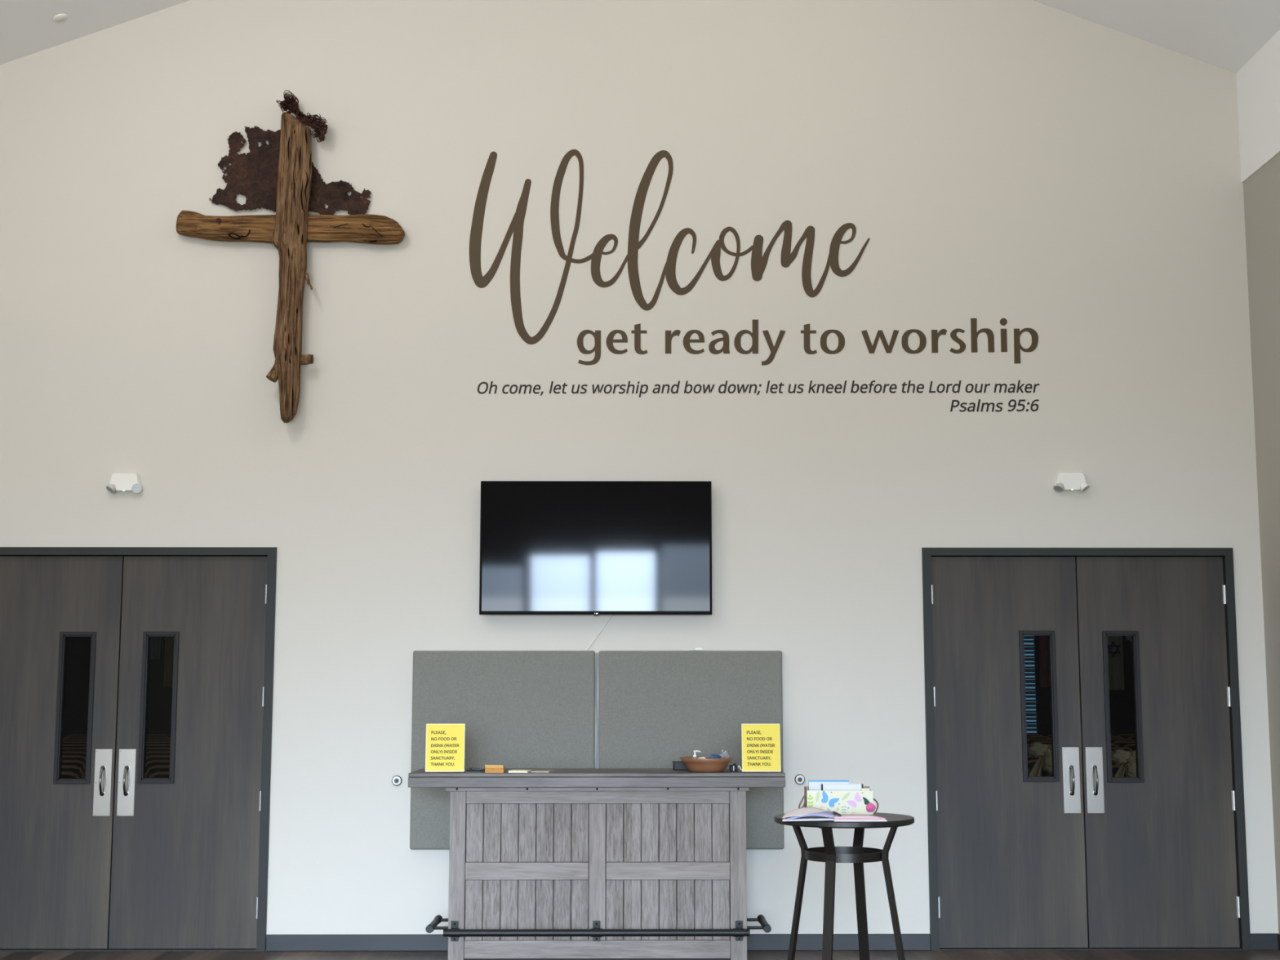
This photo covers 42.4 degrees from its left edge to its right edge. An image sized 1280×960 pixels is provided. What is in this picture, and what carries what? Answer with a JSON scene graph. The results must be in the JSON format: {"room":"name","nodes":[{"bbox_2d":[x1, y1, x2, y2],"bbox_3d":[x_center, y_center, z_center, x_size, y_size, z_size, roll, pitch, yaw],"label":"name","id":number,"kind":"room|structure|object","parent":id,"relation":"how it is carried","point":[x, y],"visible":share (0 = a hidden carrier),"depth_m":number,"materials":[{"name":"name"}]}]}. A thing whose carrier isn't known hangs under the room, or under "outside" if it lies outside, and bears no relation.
{"room":"house of worship","nodes":[
{"label":"house of worship","id":0,"kind":"room"},
{"bbox_2d":[62,635,1134,737],"bbox_3d":[-0.209,2.638,28.247,24.000,5.000,0.200,0,-7,0],"label":"windows","id":1,"kind":"structure","parent":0,"point":[78,648],"depth_m":28.01,"materials":[{"name":"black"}]},
{"bbox_2d":[149,636,160,659],"bbox_3d":[-8.249,2.778,27.992,0.216,0.539,0.045,0,-7,0],"label":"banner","id":2,"kind":"object","parent":1,"relation":"attached to","point":[155,642],"visible":0.51,"depth_m":27.98,"materials":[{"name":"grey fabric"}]},
{"bbox_2d":[163,636,173,687],"bbox_3d":[-7.908,3.010,27.965,0.313,1.007,0.045,0,-7,0],"label":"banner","id":3,"kind":"object","parent":1,"relation":"attached to","point":[169,641],"visible":0.37,"depth_m":27.95,"materials":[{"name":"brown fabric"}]},
{"bbox_2d":[1023,635,1037,733],"bbox_3d":[6.536,3.396,28.050,0.374,1.853,0.060,0,-7,0],"label":"window blind","id":4,"kind":"object","parent":1,"relation":"attached to","point":[1028,642],"visible":0.39,"depth_m":28.03,"materials":[{"name":"blue"}]},
{"bbox_2d":[1038,635,1049,687],"bbox_3d":[6.993,3.024,28.074,0.395,1.007,0.045,0,-7,0],"label":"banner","id":5,"kind":"object","parent":1,"relation":"attached to","point":[1042,640],"visible":0.32,"depth_m":28.06,"materials":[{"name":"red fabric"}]},
{"bbox_2d":[1106,635,1124,689],"bbox_3d":[7.979,2.922,28.088,0.504,1.292,0.057,0,-7,0],"label":"flag","id":6,"kind":"object","parent":1,"relation":"attached to","point":[1115,653],"visible":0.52,"depth_m":28.06,"materials":[{"name":"beige fabric"}]},
{"bbox_2d":[0,0,1278,941],"bbox_3d":[-0.649,-0.656,10.497,9.655,7.180,0.160,0,-7,0],"label":"wall","id":7,"kind":"structure","parent":0,"point":[1073,180],"depth_m":10.45,"materials":[{"name":"beige paint"}]},
{"bbox_2d":[0,555,124,948],"bbox_3d":[-3.673,1.653,10.108,0.905,2.377,0.100,0,-7,0],"label":"door","id":8,"kind":"structure","parent":7,"relation":"in","point":[56,833],"depth_m":10.11,"materials":[{"name":"laminate"}]},
{"bbox_2d":[106,473,142,493],"bbox_3d":[-3.212,0.020,10.277,0.225,0.128,0.070,0,-7,0],"label":"emergency light","id":9,"kind":"object","parent":7,"relation":"attached to","point":[119,482],"visible":1,"depth_m":10.27,"materials":[{"name":"white plastic"}]},
{"bbox_2d":[0,546,276,951],"bbox_3d":[-3.217,1.639,10.171,1.913,2.444,0.172,0,-7,0],"label":"door frame","id":10,"kind":"structure","parent":7,"relation":"attached to","point":[269,552],"depth_m":10.16,"materials":[{"name":"metal"}]},
{"bbox_2d":[108,556,267,948],"bbox_3d":[-2.760,1.654,10.115,0.905,2.377,0.100,0,-7,0],"label":"door","id":11,"kind":"structure","parent":7,"relation":"in","point":[184,874],"depth_m":10.11,"materials":[{"name":"laminate"}]},
{"bbox_2d":[176,89,404,422],"bbox_3d":[-2.216,-1.405,10.389,1.444,2.113,0.208,0,-7,0],"label":"cross","id":12,"kind":"object","parent":7,"relation":"attached to","point":[280,176],"visible":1,"depth_m":10.42,"materials":[{"name":"brown wood"}]},
{"bbox_2d":[391,775,401,786],"bbox_3d":[-1.488,1.839,10.083,0.062,0.062,0.023,0,-7,0],"label":"door stop","id":13,"kind":"object","parent":7,"relation":"attached to","point":[397,780],"visible":1,"depth_m":10.08,"materials":[{"name":"white plastic"}]},
{"bbox_2d":[409,650,595,849],"bbox_3d":[-0.837,1.648,10.095,1.119,1.199,0.053,0,-7,0],"label":"acoustic panel","id":14,"kind":"object","parent":7,"relation":"attached to","point":[518,709],"visible":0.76,"depth_m":10.10,"materials":[{"name":"fabric"}]},
{"bbox_2d":[479,480,711,615],"bbox_3d":[-0.273,0.426,10.236,1.432,0.834,0.089,0,-7,0],"label":"television","id":15,"kind":"object","parent":7,"relation":"attached to","point":[596,548],"visible":1,"depth_m":10.20,"materials":[{"name":"black"}]},
{"bbox_2d":[585,614,612,650],"bbox_3d":[-0.261,0.954,10.200,0.199,0.274,0.017,-1,-7,5],"label":"power cord","id":16,"kind":"object","parent":15,"relation":"hanging from","point":[611,615],"visible":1,"depth_m":10.20,"materials":[{"name":"white plastic"}]},
{"bbox_2d":[595,653,597,768],"bbox_3d":[-0.266,1.437,10.134,0.015,0.747,0.010,-3,-8,22],"label":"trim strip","id":17,"kind":"object","parent":7,"relation":"attached to","point":[597,653],"visible":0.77,"depth_m":10.13,"materials":[{"name":"grey plastic"}]},
{"bbox_2d":[266,933,930,951],"bbox_3d":[-0.250,2.797,9.976,4.015,0.098,0.012,0,-7,0],"label":"baseboard","id":18,"kind":"structure","parent":7,"relation":"attached to","point":[397,942],"depth_m":9.96,"materials":[{"name":"plastic"}]},
{"bbox_2d":[469,149,870,344],"bbox_3d":[0.190,-1.491,10.525,2.558,1.278,0.006,0,-7,0],"label":"wall lettering","id":19,"kind":"object","parent":7,"relation":"attached to","point":[758,264],"depth_m":10.52,"materials":[{"name":"brown plastic"}]},
{"bbox_2d":[598,650,783,848],"bbox_3d":[0.311,1.649,10.103,1.128,1.199,0.053,0,-7,0],"label":"acoustic panel","id":20,"kind":"object","parent":7,"relation":"attached to","point":[657,708],"visible":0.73,"depth_m":10.11,"materials":[{"name":"fabric"}]},
{"bbox_2d":[682,647,704,650],"bbox_3d":[0.330,1.043,10.171,0.132,0.018,0.025,0,-7,0],"label":"connector","id":21,"kind":"object","parent":20,"relation":"on","point":[695,648],"visible":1,"depth_m":10.16,"materials":[{"name":"white plastic"}]},
{"bbox_2d":[477,380,1039,397],"bbox_3d":[0.751,-0.577,10.415,3.554,0.112,0.002,0,-7,0],"label":"wall lettering","id":22,"kind":"object","parent":7,"relation":"attached to","point":[1019,387],"depth_m":10.41,"materials":[{"name":"black plastic"}]},
{"bbox_2d":[794,774,804,784],"bbox_3d":[0.979,1.835,10.102,0.062,0.062,0.023,0,-7,0],"label":"door stop","id":23,"kind":"object","parent":7,"relation":"attached to","point":[799,779],"visible":1,"depth_m":10.09,"materials":[{"name":"white plastic"}]},
{"bbox_2d":[577,318,1038,364],"bbox_3d":[1.065,-0.878,10.455,2.928,0.307,0.003,0,-7,0],"label":"wall lettering","id":24,"kind":"object","parent":7,"relation":"attached to","point":[974,333],"depth_m":10.45,"materials":[{"name":"brown plastic"}]},
{"bbox_2d":[950,399,1039,412],"bbox_3d":[2.239,-0.470,10.413,0.564,0.080,0.002,0,-7,0],"label":"wall lettering","id":25,"kind":"object","parent":7,"relation":"attached to","point":[1011,400],"depth_m":10.41,"materials":[{"name":"black plastic"}]},
{"bbox_2d":[930,556,1088,947],"bbox_3d":[2.264,1.659,10.151,0.914,2.377,0.100,0,-7,0],"label":"door","id":26,"kind":"structure","parent":7,"relation":"in","point":[1011,842],"depth_m":10.15,"materials":[{"name":"laminate"}]},
{"bbox_2d":[1053,472,1089,492],"bbox_3d":[2.700,0.015,10.321,0.226,0.128,0.070,0,-7,0],"label":"emergency light","id":27,"kind":"object","parent":7,"relation":"attached to","point":[1064,481],"visible":1,"depth_m":10.31,"materials":[{"name":"white plastic"}]},
{"bbox_2d":[921,547,1250,951],"bbox_3d":[2.729,1.645,10.215,1.939,2.444,0.172,0,-7,0],"label":"door frame","id":28,"kind":"structure","parent":7,"relation":"attached to","point":[1227,553],"depth_m":10.17,"materials":[{"name":"metal"}]},
{"bbox_2d":[1075,556,1239,947],"bbox_3d":[3.191,1.659,10.158,0.924,2.377,0.100,0,-7,0],"label":"door","id":29,"kind":"structure","parent":7,"relation":"in","point":[1160,851],"depth_m":10.15,"materials":[{"name":"laminate"}]},
{"bbox_2d":[1250,933,1278,950],"bbox_3d":[3.789,2.801,10.006,0.177,0.098,0.012,0,-7,0],"label":"baseboard","id":30,"kind":"structure","parent":7,"relation":"attached to","point":[1259,941],"depth_m":10.00,"materials":[{"name":"plastic"}]},
{"bbox_2d":[0,0,1279,73],"bbox_3d":[-0.655,-4.107,4.129,9.143,2.030,13.660,0,-7,0],"label":"ceiling","id":31,"kind":"structure","parent":0,"point":[1224,34],"depth_m":10.40,"materials":[{"name":"white paint"}]},
{"bbox_2d":[53,13,67,22],"bbox_3d":[-3.634,-2.896,10.337,0.085,0.038,0.088,0,-7,0],"label":"sprinkler cover","id":32,"kind":"object","parent":31,"relation":"attached to","point":[60,17],"visible":1,"depth_m":10.33,"materials":[{"name":"white plastic"}]},
{"bbox_2d":[0,950,1279,959],"bbox_3d":[-0.648,2.026,3.253,9.555,0.060,13.860,0,-7,0],"label":"floor","id":33,"kind":"structure","parent":0,"point":[751,954],"depth_m":9.79,"materials":[{"name":"brown wood"}]},
{"bbox_2d":[408,768,785,959],"bbox_3d":[-0.242,2.210,9.345,2.102,1.105,0.612,0,-7,0],"label":"bar counter","id":34,"kind":"object","parent":33,"relation":"on","point":[583,864],"depth_m":9.19,"materials":[{"name":"grey wood"}]},
{"bbox_2d":[425,724,465,772],"bbox_3d":[-1.095,1.510,9.278,0.216,0.274,0.087,0,-7,-4],"label":"sign holder","id":35,"kind":"object","parent":34,"relation":"on","point":[445,743],"visible":1,"depth_m":9.25,"materials":[{"name":"yellow paper"}]},
{"bbox_2d":[466,767,484,773],"bbox_3d":[-0.932,1.637,9.308,0.100,0.021,0.188,0,-7,0],"label":"stack","id":36,"kind":"object","parent":34,"relation":"on","point":[472,770],"visible":1,"depth_m":9.25,"materials":[{"name":"grey"}]},
{"bbox_2d":[484,764,504,773],"bbox_3d":[-0.815,1.619,9.248,0.109,0.044,0.065,0,-7,0],"label":"card holder","id":37,"kind":"object","parent":34,"relation":"on","point":[489,768],"visible":1,"depth_m":9.22,"materials":[{"name":"brown wood"}]},
{"bbox_2d":[508,769,531,773],"bbox_3d":[-0.675,1.638,9.277,0.108,0.012,0.125,-1,-7,6],"label":"notepad","id":38,"kind":"object","parent":34,"relation":"on","point":[510,771],"visible":1,"depth_m":9.22,"materials":[{"name":"beige paper"}]},
{"bbox_2d":[531,770,553,773],"bbox_3d":[-0.550,1.645,9.307,0.100,0.007,0.125,-1,-7,11],"label":"notepad","id":39,"kind":"object","parent":34,"relation":"on","point":[544,771],"visible":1,"depth_m":9.28,"materials":[{"name":"beige paper"}]},
{"bbox_2d":[408,768,785,786],"bbox_3d":[-0.242,1.706,9.450,2.102,0.078,0.531,0,-7,0],"label":"countertop","id":40,"kind":"structure","parent":34,"relation":"on","point":[583,777],"depth_m":9.19,"materials":[{"name":"grey wood"}]},
{"bbox_2d":[672,760,688,769],"bbox_3d":[0.255,1.660,9.586,0.129,0.046,0.119,0,-7,0],"label":"box","id":41,"kind":"object","parent":34,"relation":"on","point":[677,765],"visible":0.53,"depth_m":9.53,"materials":[{"name":"black plastic"}]},
{"bbox_2d":[679,756,733,772],"bbox_3d":[0.378,1.617,9.370,0.316,0.079,0.316,0,-7,0],"label":"bowl","id":42,"kind":"object","parent":34,"relation":"on","point":[694,765],"visible":0.96,"depth_m":9.27,"materials":[{"name":"orange wood"}]},
{"bbox_2d":[691,750,700,758],"bbox_3d":[0.316,1.582,9.361,0.049,0.094,0.038,-4,-8,29],"label":"pump bottle","id":43,"kind":"object","parent":42,"relation":"in","point":[695,751],"visible":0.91,"depth_m":9.36,"materials":[{"name":"white plastic"}]},
{"bbox_2d":[708,754,720,758],"bbox_3d":[0.431,1.582,9.376,0.082,0.044,0.062,3,-8,-26],"label":"snacks","id":44,"kind":"object","parent":42,"relation":"in","point":[713,756],"visible":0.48,"depth_m":9.36,"materials":[{"name":"blue plastic"}]},
{"bbox_2d":[720,749,729,758],"bbox_3d":[0.480,1.572,9.377,0.067,0.077,0.048,0,-7,0],"label":"plastic bag","id":45,"kind":"object","parent":42,"relation":"in","point":[724,754],"visible":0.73,"depth_m":9.36,"materials":[{"name":"white"}]},
{"bbox_2d":[729,763,737,771],"bbox_3d":[0.533,1.636,9.388,0.043,0.044,0.043,0,-7,0],"label":"charger","id":46,"kind":"object","parent":34,"relation":"on","point":[732,767],"visible":1,"depth_m":9.37,"materials":[{"name":"black plastic"}]},
{"bbox_2d":[741,724,780,772],"bbox_3d":[0.680,1.511,9.291,0.216,0.274,0.087,0,-7,0],"label":"sign holder","id":47,"kind":"object","parent":34,"relation":"on","point":[761,743],"visible":1,"depth_m":9.27,"materials":[{"name":"yellow paper"}]},
{"bbox_2d":[773,812,914,959],"bbox_3d":[0.894,1.981,7.171,0.609,1.016,0.609,0,-7,0],"label":"bistro table","id":48,"kind":"object","parent":33,"relation":"on","point":[829,854],"visible":0.77,"depth_m":7.11,"materials":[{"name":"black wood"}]},
{"bbox_2d":[782,807,887,821],"bbox_3d":[0.821,1.431,7.063,0.442,0.045,0.210,0,-7,0],"label":"book","id":49,"kind":"object","parent":48,"relation":"on","point":[803,814],"visible":0.99,"depth_m":7.00,"materials":[{"name":"white paper"}]},
{"bbox_2d":[832,811,841,816],"bbox_3d":[0.842,1.426,7.044,0.011,0.018,0.093,2,-7,-14],"label":"pen","id":50,"kind":"object","parent":49,"relation":"on","point":[833,812],"visible":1,"depth_m":7.03,"materials":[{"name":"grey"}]},
{"bbox_2d":[798,786,878,814],"bbox_3d":[0.885,1.432,7.357,0.358,0.121,0.128,0,-7,0],"label":"box","id":51,"kind":"object","parent":48,"relation":"on","point":[841,802],"visible":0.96,"depth_m":7.31,"materials":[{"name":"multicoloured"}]},
{"bbox_2d":[808,780,848,790],"bbox_3d":[0.849,1.421,7.402,0.182,0.144,0.010,0,-7,0],"label":"booklet","id":52,"kind":"object","parent":51,"relation":"in","point":[813,784],"visible":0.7,"depth_m":7.41,"materials":[{"name":"white paper"}]},
{"bbox_2d":[821,783,862,790],"bbox_3d":[0.904,1.424,7.365,0.187,0.130,0.008,0,-7,0],"label":"booklet","id":53,"kind":"object","parent":51,"relation":"in","point":[824,787],"visible":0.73,"depth_m":7.37,"materials":[{"name":"white paper"}]},
{"bbox_2d":[1235,29,1279,182],"bbox_3d":[4.072,-3.152,4.114,0.312,0.830,13.200,0,-7,0],"label":"bulkhead","id":54,"kind":"object","parent":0,"point":[1258,82],"visible":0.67,"depth_m":10.31,"materials":[{"name":"white paint"}]},
{"bbox_2d":[1243,152,1279,933],"bbox_3d":[4.028,-0.334,3.757,0.200,4.850,13.200,0,-7,0],"label":"wall","id":55,"kind":"structure","parent":0,"point":[1261,191],"depth_m":10.19,"materials":[{"name":"grey paint"}]},
{"bbox_2d":[1277,933,1279,950],"bbox_3d":[3.922,1.979,3.508,0.012,0.098,13.087,0,-7,0],"label":"baseboard","id":56,"kind":"structure","parent":55,"relation":"attached to","point":[1278,935],"depth_m":9.98,"materials":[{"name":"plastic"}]},
{"bbox_3d":[-0.143,4.029,19.086,24.000,0.060,18.030,0,-7,0],"label":"floor","id":57,"kind":"structure","parent":0,"visible":0},
{"bbox_2d":[61,771,79,778],"bbox_3d":[-4.782,2.842,13.552,0.518,0.906,0.540,0,-7,0],"label":"chair","id":58,"kind":"object","parent":57,"relation":"on","point":[64,775],"visible":0.03,"depth_m":13.35,"materials":[{"name":"brown wood"}]},
{"bbox_2d":[61,764,84,778],"bbox_3d":[-5.130,2.982,14.660,0.518,0.906,0.540,0,-7,0],"label":"pew","id":59,"kind":"object","parent":57,"relation":"on","point":[73,768],"visible":0.09,"depth_m":14.45,"materials":[{"name":"brown wood"}]},
{"bbox_2d":[62,760,85,774],"bbox_3d":[-5.478,3.123,15.769,0.518,0.906,0.540,0,-7,0],"label":"pew","id":60,"kind":"object","parent":57,"relation":"on","point":[79,763],"visible":0.1,"depth_m":15.56,"materials":[{"name":"brown wood"}]},
{"bbox_2d":[62,755,86,764],"bbox_3d":[-5.827,3.263,16.878,0.518,0.906,0.540,0,-7,0],"label":"pew","id":61,"kind":"object","parent":57,"relation":"on","point":[81,757],"visible":0.06,"depth_m":16.67,"materials":[{"name":"brown wood"}]},
{"bbox_2d":[62,751,86,756],"bbox_3d":[-6.175,3.403,17.986,0.518,0.906,0.540,0,-7,0],"label":"chair","id":62,"kind":"object","parent":57,"relation":"on","point":[64,753],"visible":0.06,"depth_m":17.78,"materials":[{"name":"brown wood"}]},
{"bbox_2d":[62,746,86,751],"bbox_3d":[-6.523,3.543,19.095,0.518,0.906,0.540,0,-7,0],"label":"chair","id":63,"kind":"object","parent":57,"relation":"on","point":[64,748],"visible":0.02,"depth_m":18.89,"materials":[{"name":"brown wood"}]},
{"bbox_2d":[62,743,86,746],"bbox_3d":[-6.871,3.683,20.203,0.518,0.906,0.540,0,-7,0],"label":"chair","id":64,"kind":"object","parent":57,"relation":"on","point":[64,744],"visible":0.02,"depth_m":20.00,"materials":[{"name":"brown wood"}]},
{"bbox_2d":[62,741,86,743],"bbox_3d":[-7.220,3.824,21.312,0.518,0.906,0.540,0,-7,0],"label":"pew","id":65,"kind":"object","parent":57,"relation":"on","point":[64,742],"visible":0.04,"depth_m":21.11,"materials":[{"name":"brown wood"}]},
{"bbox_2d":[62,738,87,741],"bbox_3d":[-7.568,3.964,22.421,0.518,0.906,0.540,0,-7,0],"label":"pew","id":66,"kind":"object","parent":57,"relation":"on","point":[64,740],"visible":0.04,"depth_m":22.21,"materials":[{"name":"brown wood"}]},
{"bbox_2d":[63,736,87,739],"bbox_3d":[-7.916,4.104,23.529,0.518,0.906,0.540,0,-7,0],"label":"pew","id":67,"kind":"object","parent":57,"relation":"on","point":[67,737],"visible":0.06,"depth_m":23.33,"materials":[{"name":"brown wood"}]},
{"bbox_2d":[66,733,87,736],"bbox_3d":[-8.264,4.244,24.638,0.518,0.906,0.540,0,-7,0],"label":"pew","id":68,"kind":"object","parent":57,"relation":"on","point":[70,735],"visible":0.06,"depth_m":24.43,"materials":[{"name":"brown wood"}]},
{"bbox_2d":[145,764,169,777],"bbox_3d":[-4.090,2.983,14.668,0.518,0.906,0.540,0,-7,0],"label":"pew","id":69,"kind":"object","parent":57,"relation":"on","point":[153,769],"visible":0.12,"depth_m":14.45,"materials":[{"name":"brown wood"}]},
{"bbox_2d":[145,760,169,773],"bbox_3d":[-4.438,3.123,15.777,0.518,0.906,0.540,0,-7,0],"label":"pew","id":70,"kind":"object","parent":57,"relation":"on","point":[153,762],"visible":0.07,"depth_m":15.56,"materials":[{"name":"brown wood"}]},
{"bbox_2d":[145,755,169,764],"bbox_3d":[-4.787,3.264,16.885,0.518,0.906,0.540,0,-7,0],"label":"pew","id":71,"kind":"object","parent":57,"relation":"on","point":[149,757],"visible":0.06,"depth_m":16.67,"materials":[{"name":"brown wood"}]},
{"bbox_2d":[146,751,169,756],"bbox_3d":[-5.135,3.404,17.994,0.518,0.906,0.540,0,-7,0],"label":"chair","id":72,"kind":"object","parent":57,"relation":"on","point":[148,753],"visible":0.07,"depth_m":17.79,"materials":[{"name":"brown wood"}]},
{"bbox_2d":[146,733,168,737],"bbox_3d":[-7.224,4.245,24.645,0.518,0.906,0.540,0,-7,0],"label":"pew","id":73,"kind":"object","parent":57,"relation":"on","point":[148,735],"visible":0.05,"depth_m":24.44,"materials":[{"name":"brown wood"}]},
{"bbox_2d":[146,746,170,751],"bbox_3d":[-5.483,3.544,19.102,0.518,0.906,0.540,0,-7,0],"label":"chair","id":74,"kind":"object","parent":57,"relation":"on","point":[148,748],"visible":0.02,"depth_m":18.90,"materials":[{"name":"brown wood"}]},
{"bbox_2d":[146,743,170,747],"bbox_3d":[-5.831,3.684,20.211,0.518,0.906,0.540,0,-7,0],"label":"chair","id":75,"kind":"object","parent":57,"relation":"on","point":[147,744],"visible":0.04,"depth_m":20.01,"materials":[{"name":"brown wood"}]},
{"bbox_2d":[146,741,170,743],"bbox_3d":[-6.179,3.825,21.320,0.518,0.906,0.540,0,-7,0],"label":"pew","id":76,"kind":"object","parent":57,"relation":"on","point":[147,742],"visible":0.02,"depth_m":21.12,"materials":[{"name":"brown wood"}]},
{"bbox_2d":[146,738,170,741],"bbox_3d":[-6.528,3.965,22.428,0.518,0.906,0.540,0,-7,0],"label":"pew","id":77,"kind":"object","parent":57,"relation":"on","point":[147,740],"visible":0.06,"depth_m":22.23,"materials":[{"name":"brown wood"}]},
{"bbox_2d":[146,736,170,738],"bbox_3d":[-6.876,4.105,23.537,0.518,0.906,0.540,0,-7,0],"label":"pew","id":78,"kind":"object","parent":57,"relation":"on","point":[148,737],"visible":0.06,"depth_m":23.33,"materials":[{"name":"brown wood"}]},
{"bbox_2d":[148,771,169,777],"bbox_3d":[-3.742,2.843,13.559,0.518,0.906,0.540,0,-7,0],"label":"chair","id":79,"kind":"object","parent":57,"relation":"on","point":[158,774],"visible":0.05,"depth_m":13.35,"materials":[{"name":"brown wood"}]},
{"bbox_2d":[1026,754,1039,760],"bbox_3d":[4.053,3.272,16.950,0.518,0.906,0.540,0,-7,0],"label":"chair","id":80,"kind":"object","parent":57,"relation":"on","point":[1029,757],"visible":0.02,"depth_m":16.74,"materials":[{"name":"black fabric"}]},
{"bbox_2d":[1026,733,1043,735],"bbox_3d":[5.775,4.257,24.741,0.518,0.906,0.540,0,-7,0],"label":"chair","id":81,"kind":"object","parent":57,"relation":"on","point":[1027,734],"visible":0.04,"depth_m":24.54,"materials":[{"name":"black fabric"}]},
{"bbox_2d":[1027,759,1043,771],"bbox_3d":[3.881,3.131,15.837,0.518,0.906,0.540,0,-7,0],"label":"chair","id":82,"kind":"object","parent":57,"relation":"on","point":[1031,762],"visible":0.05,"depth_m":15.62,"materials":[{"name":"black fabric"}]},
{"bbox_2d":[1026,735,1050,738],"bbox_3d":[5.604,4.117,23.628,0.518,0.906,0.540,0,-7,0],"label":"chair","id":83,"kind":"object","parent":57,"relation":"on","point":[1028,736],"visible":0.06,"depth_m":23.42,"materials":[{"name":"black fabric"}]},
{"bbox_2d":[1026,737,1051,744],"bbox_3d":[5.432,3.976,22.516,0.518,0.906,0.540,0,-7,0],"label":"chair","id":84,"kind":"object","parent":57,"relation":"on","point":[1029,740],"visible":0.06,"depth_m":22.31,"materials":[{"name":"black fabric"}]},
{"bbox_2d":[1031,740,1051,744],"bbox_3d":[5.260,3.835,21.403,0.518,0.906,0.540,0,-7,0],"label":"chair","id":85,"kind":"object","parent":57,"relation":"on","point":[1038,741],"visible":0.06,"depth_m":21.20,"materials":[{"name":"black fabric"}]},
{"bbox_2d":[1040,764,1048,776],"bbox_3d":[3.710,2.990,14.725,0.518,0.906,0.540,0,-7,0],"label":"chair","id":86,"kind":"object","parent":57,"relation":"on","point":[1044,773],"visible":0.02,"depth_m":14.50,"materials":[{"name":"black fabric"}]},
{"bbox_2d":[1111,743,1119,746],"bbox_3d":[5.608,3.695,20.295,0.518,0.906,0.540,0,-7,0],"label":"chair","id":87,"kind":"object","parent":57,"relation":"on","point":[1112,744],"visible":0.02,"depth_m":20.09,"materials":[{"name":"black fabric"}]},
{"bbox_2d":[1111,735,1123,737],"bbox_3d":[6.644,4.118,23.636,0.518,0.906,0.540,0,-7,0],"label":"chair","id":88,"kind":"object","parent":57,"relation":"on","point":[1112,736],"visible":0.06,"depth_m":23.44,"materials":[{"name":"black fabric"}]},
{"bbox_2d":[1111,771,1125,777],"bbox_3d":[4.058,2.850,13.616,0.518,0.906,0.540,0,-7,0],"label":"chair","id":89,"kind":"object","parent":57,"relation":"on","point":[1114,773],"visible":0.05,"depth_m":13.41,"materials":[{"name":"black fabric"}]},
{"bbox_2d":[1111,749,1136,777],"bbox_3d":[3.962,2.444,13.308,0.530,0.537,0.082,0,-7,0],"label":"bow","id":90,"kind":"object","parent":89,"relation":"attached to","point":[1127,758],"depth_m":13.31,"materials":[{"name":"brown fabric"}]},
{"bbox_2d":[1111,764,1126,773],"bbox_3d":[4.230,2.991,14.729,0.518,0.906,0.540,0,-7,0],"label":"chair","id":91,"kind":"object","parent":57,"relation":"on","point":[1114,767],"visible":0.02,"depth_m":14.52,"materials":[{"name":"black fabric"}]},
{"bbox_2d":[1111,746,1132,750],"bbox_3d":[5.437,3.554,19.182,0.518,0.906,0.540,0,-7,0],"label":"chair","id":92,"kind":"object","parent":57,"relation":"on","point":[1112,748],"visible":0.06,"depth_m":18.98,"materials":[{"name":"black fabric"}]},
{"bbox_2d":[1111,750,1133,754],"bbox_3d":[5.265,3.414,18.070,0.518,0.906,0.540,0,-7,0],"label":"chair","id":93,"kind":"object","parent":57,"relation":"on","point":[1112,751],"visible":0.02,"depth_m":17.88,"materials":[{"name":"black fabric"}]},
{"bbox_2d":[1111,737,1134,743],"bbox_3d":[6.472,3.977,22.523,0.518,0.906,0.540,0,-7,0],"label":"chair","id":94,"kind":"object","parent":57,"relation":"on","point":[1113,740],"visible":0.07,"depth_m":22.32,"materials":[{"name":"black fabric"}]},
{"bbox_2d":[1111,740,1135,746],"bbox_3d":[6.300,3.836,21.411,0.518,0.906,0.540,0,-7,0],"label":"chair","id":95,"kind":"object","parent":57,"relation":"on","point":[1121,743],"visible":0.09,"depth_m":21.21,"materials":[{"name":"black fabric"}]},
{"bbox_2d":[1117,733,1134,737],"bbox_3d":[7.335,4.259,24.752,0.518,0.906,0.540,0,-7,0],"label":"chair","id":96,"kind":"object","parent":57,"relation":"on","point":[1124,735],"visible":0.07,"depth_m":24.55,"materials":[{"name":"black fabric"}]},
{"bbox_2d":[1124,743,1135,750],"bbox_3d":[6.128,3.696,20.298,0.518,0.906,0.540,0,-7,0],"label":"chair","id":97,"kind":"object","parent":57,"relation":"on","point":[1132,746],"visible":0.04,"depth_m":20.09,"materials":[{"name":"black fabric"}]},
{"bbox_3d":[3.538,2.850,13.612,0.518,0.906,0.540,0,-7,0],"label":"chair","id":98,"kind":"object","parent":57,"relation":"on","visible":0},
{"bbox_2d":[1026,742,1052,776],"bbox_3d":[3.296,2.388,13.310,0.530,0.537,0.082,0,-7,0],"label":"bow","id":99,"kind":"object","parent":98,"relation":"attached to","point":[1037,749],"depth_m":13.31,"materials":[{"name":"brown fabric"}]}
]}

